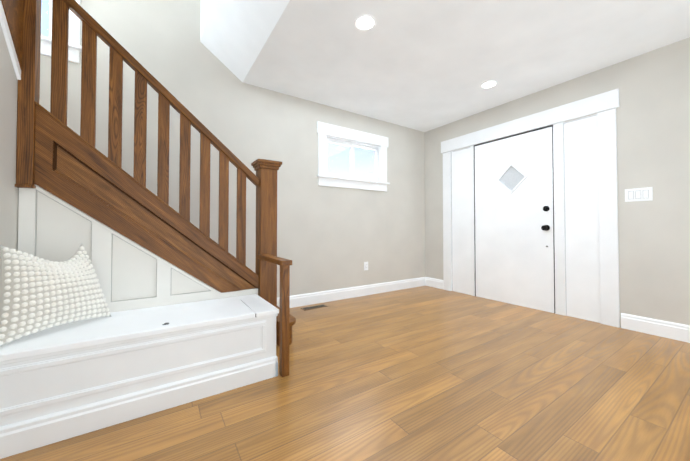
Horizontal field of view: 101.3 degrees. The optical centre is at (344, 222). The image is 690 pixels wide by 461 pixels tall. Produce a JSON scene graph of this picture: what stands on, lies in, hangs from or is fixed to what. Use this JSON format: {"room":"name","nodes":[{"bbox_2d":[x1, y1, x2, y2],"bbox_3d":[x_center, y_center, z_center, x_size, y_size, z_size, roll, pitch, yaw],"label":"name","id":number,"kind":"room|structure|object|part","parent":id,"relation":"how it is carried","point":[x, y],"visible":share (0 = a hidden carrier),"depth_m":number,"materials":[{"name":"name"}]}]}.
{"room":"entrance hall","nodes":[
{"label":"entrance hall","id":0,"kind":"room"},
{"bbox_2d":[0,23,18,262],"bbox_3d":[-0.444,-0.942,-0.552,0.120,3.700,4.925,1,-1,-33],"label":"wall","id":1,"kind":"structure","parent":0,"point":[9,198],"depth_m":1.40,"materials":[{"name":"paint"}]},
{"bbox_2d":[0,0,23,79],"bbox_3d":[-1.557,-1.294,1.267,0.017,1.083,0.537,1,-1,-33],"label":"trim","id":2,"kind":"structure","parent":1,"relation":"attached to","point":[11,16],"depth_m":1.41,"materials":[{"name":"white wood"}]},
{"bbox_2d":[39,0,424,297],"bbox_3d":[-0.983,-0.879,3.115,5.340,3.700,0.120,1,-1,-33],"label":"wall","id":3,"kind":"structure","parent":0,"point":[330,238],"depth_m":3.10,"materials":[{"name":"paint"}]},
{"bbox_2d":[40,0,81,62],"bbox_3d":[-2.575,-1.853,2.036,1.045,1.130,0.155,1,-1,-33],"label":"window","id":4,"kind":"structure","parent":3,"relation":"in","point":[74,48],"depth_m":2.24,"materials":[{"name":"white plastic"}]},
{"bbox_3d":[-2.597,-1.848,2.069,0.691,0.873,0.046,1,-1,-33],"label":"sash","id":5,"kind":"part","parent":4,"relation":"part of","materials":[{"name":"white plastic"}]},
{"bbox_3d":[-2.564,-1.401,2.011,1.045,0.024,0.115,1,-1,-33],"label":"sill","id":6,"kind":"part","parent":4,"relation":"part of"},
{"bbox_2d":[277,277,424,307],"bbox_3d":[0.185,0.915,3.773,2.599,0.135,0.016,1,-1,-33],"label":"baseboard","id":7,"kind":"structure","parent":3,"relation":"attached to","point":[324,296],"depth_m":3.69,"materials":[{"name":"white wood"}]},
{"bbox_2d":[317,121,387,191],"bbox_3d":[0.112,-0.842,3.808,1.150,0.780,0.128,1,-1,-33],"label":"window","id":8,"kind":"structure","parent":3,"relation":"in","point":[349,160],"depth_m":3.76,"materials":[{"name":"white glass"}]},
{"bbox_3d":[0.101,-0.828,3.824,0.866,0.503,0.058,1,-1,-33],"label":"main window sash","id":9,"kind":"part","parent":8,"relation":"part of","materials":[{"name":"white wood"}]},
{"bbox_2d":[316,174,389,184],"bbox_3d":[0.130,-0.565,3.775,1.150,0.024,0.115,1,-1,-33],"label":"window sill","id":10,"kind":"structure","parent":3,"relation":"attached to","point":[344,178],"depth_m":3.68,"materials":[{"name":"white wood"}]},
{"bbox_2d":[364,262,367,269],"bbox_3d":[0.288,0.589,3.851,0.070,0.114,0.010,1,-1,-33],"label":"electrical outlet","id":11,"kind":"object","parent":3,"relation":"attached to","point":[365,265],"visible":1,"depth_m":3.85,"materials":[{"name":"white plastic"}]},
{"bbox_2d":[200,0,289,81],"bbox_3d":[-0.710,-2.122,2.070,0.400,1.250,1.960,1,-1,-33],"label":"ceiling soffit","id":12,"kind":"structure","parent":0,"point":[234,35],"depth_m":2.40,"materials":[{"name":"paint"}]},
{"bbox_2d":[0,286,689,460],"bbox_3d":[0.654,0.980,0.712,5.460,0.100,5.880,1,-1,-33],"label":"floor","id":13,"kind":"structure","parent":0,"point":[424,373],"depth_m":1.52,"materials":[{"name":"brown wood"}]},
{"bbox_2d":[0,254,291,458],"bbox_3d":[-1.027,0.588,1.620,1.320,0.715,0.542,1,-1,-33],"label":"bench","id":14,"kind":"object","parent":13,"relation":"on","point":[61,382],"visible":0.98,"depth_m":1.39,"materials":[{"name":"white wood"}]},
{"bbox_2d":[0,243,110,345],"bbox_3d":[-1.408,0.313,1.392,0.144,0.430,0.455,-10,-4,16],"label":"pillow","id":15,"kind":"object","parent":14,"relation":"on","point":[37,294],"visible":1,"depth_m":1.29,"materials":[{"name":"fabric"}]},
{"bbox_3d":[-1.097,0.546,1.532,1.104,0.028,0.390,1,-1,-33],"label":"lid","id":16,"kind":"part","parent":14,"relation":"part of","materials":[{"name":"white wood"}]},
{"bbox_3d":[-0.494,0.252,1.952,0.073,0.032,0.499,1,-1,-33],"label":"arm rail","id":17,"kind":"part","parent":14,"relation":"part of","materials":[{"name":"brown wood"}]},
{"bbox_3d":[-0.379,0.607,1.770,0.049,0.683,0.049,1,-1,-33],"label":"arm post","id":18,"kind":"part","parent":14,"relation":"part of","materials":[{"name":"brown wood"}]},
{"bbox_2d":[15,0,295,345],"bbox_3d":[-1.710,-0.819,1.953,2.599,3.540,0.993,1,-1,-33],"label":"stair","id":19,"kind":"structure","parent":13,"relation":"on","point":[144,246],"depth_m":1.74,"materials":[{"name":"brown wood"}]},
{"bbox_3d":[-1.708,-1.391,1.540,0.070,2.411,0.088,1,-1,-33],"label":"post","id":20,"kind":"part","parent":19,"relation":"part of","materials":[{"name":"brown wood"}]},
{"bbox_3d":[-1.180,-0.840,1.886,1.211,1.112,0.068,1,-1,-33],"label":"handrail","id":21,"kind":"part","parent":19,"relation":"part of","materials":[{"name":"brown wood"}]},
{"bbox_2d":[301,304,326,310],"bbox_3d":[-0.352,0.972,3.253,0.300,0.004,0.100,1,-1,-33],"label":"floor vent","id":22,"kind":"object","parent":13,"relation":"in","point":[313,307],"visible":1,"depth_m":3.24,"materials":[{"name":"brown metal"}]},
{"bbox_2d":[243,0,689,131],"bbox_3d":[1.088,-1.575,1.042,4.420,0.120,5.880,1,-1,-33],"label":"ceiling","id":23,"kind":"structure","parent":0,"point":[423,65],"depth_m":2.43,"materials":[{"name":"paint"}]},
{"bbox_2d":[353,14,376,30],"bbox_3d":[0.150,-1.492,2.117,0.176,0.005,0.176,1,-1,-33],"label":"recessed light","id":24,"kind":"object","parent":23,"relation":"in","point":[366,22],"visible":1,"depth_m":2.11,"materials":[{"name":"white plastic"}]},
{"bbox_2d":[480,80,497,88],"bbox_3d":[1.538,-1.477,3.027,0.176,0.005,0.176,1,-1,-33],"label":"recessed light","id":25,"kind":"object","parent":23,"relation":"in","point":[489,84],"visible":1,"depth_m":3.02,"materials":[{"name":"white plastic"}]},
{"bbox_2d":[425,37,689,326],"bbox_3d":[2.882,-0.269,2.204,0.120,2.450,5.880,1,-1,-33],"label":"wall","id":26,"kind":"structure","parent":0,"point":[653,125],"depth_m":2.49,"materials":[{"name":"paint"}]},
{"bbox_2d":[477,296,552,312],"bbox_3d":[2.024,0.974,3.425,0.064,0.005,0.900,1,-1,-33],"label":"door threshold sill","id":27,"kind":"structure","parent":26,"relation":"attached to","point":[515,304],"depth_m":3.37,"materials":[{"name":"wood"}]},
{"bbox_2d":[444,108,614,322],"bbox_3d":[1.982,-0.040,3.406,0.114,2.032,1.915,1,-1,-33],"label":"panels","id":28,"kind":"object","parent":26,"relation":"in","point":[582,242],"depth_m":2.90,"materials":[{"name":"white"}]},
{"bbox_3d":[2.002,-0.536,3.411,0.012,0.365,0.365,1,-1,-33],"label":"lite frame","id":29,"kind":"part","parent":28,"relation":"part of","materials":[{"name":"white wood"}]},
{"bbox_3d":[2.020,-0.535,3.423,0.006,0.314,0.314,1,-1,-33],"label":"lite glass","id":30,"kind":"part","parent":28,"relation":"part of","materials":[{"name":"grey glass"}]},
{"bbox_2d":[475,127,553,312],"bbox_3d":[2.014,-0.032,3.436,0.044,2.006,0.898,1,-1,-33],"label":"door","id":31,"kind":"structure","parent":28,"relation":"attached to","point":[514,257],"depth_m":3.36,"materials":[{"name":"white wood"}]},
{"bbox_3d":[2.176,0.041,3.077,0.078,0.451,0.064,1,-1,-33],"label":"door hardware","id":32,"kind":"part","parent":28,"relation":"part of","materials":[{"name":"metal"}]},
{"bbox_2d":[441,89,619,327],"bbox_3d":[2.010,-0.123,3.427,0.086,2.200,1.959,1,-1,-33],"label":"door frame","id":33,"kind":"structure","parent":26,"relation":"attached to","point":[557,117],"depth_m":2.96,"materials":[{"name":"white wood"}]},
{"bbox_2d":[425,277,689,342],"bbox_3d":[2.825,0.887,2.147,0.016,0.135,5.640,1,-1,-33],"label":"baseboard","id":34,"kind":"structure","parent":26,"relation":"attached to","point":[670,330],"depth_m":2.43,"materials":[{"name":"white wood"}]},
{"bbox_2d":[625,187,652,201],"bbox_3d":[2.601,-0.249,2.510,0.012,0.116,0.174,1,-1,-33],"label":"light switch","id":35,"kind":"object","parent":26,"relation":"attached to","point":[639,194],"visible":1,"depth_m":2.50,"materials":[{"name":"white plastic"}]}
]}

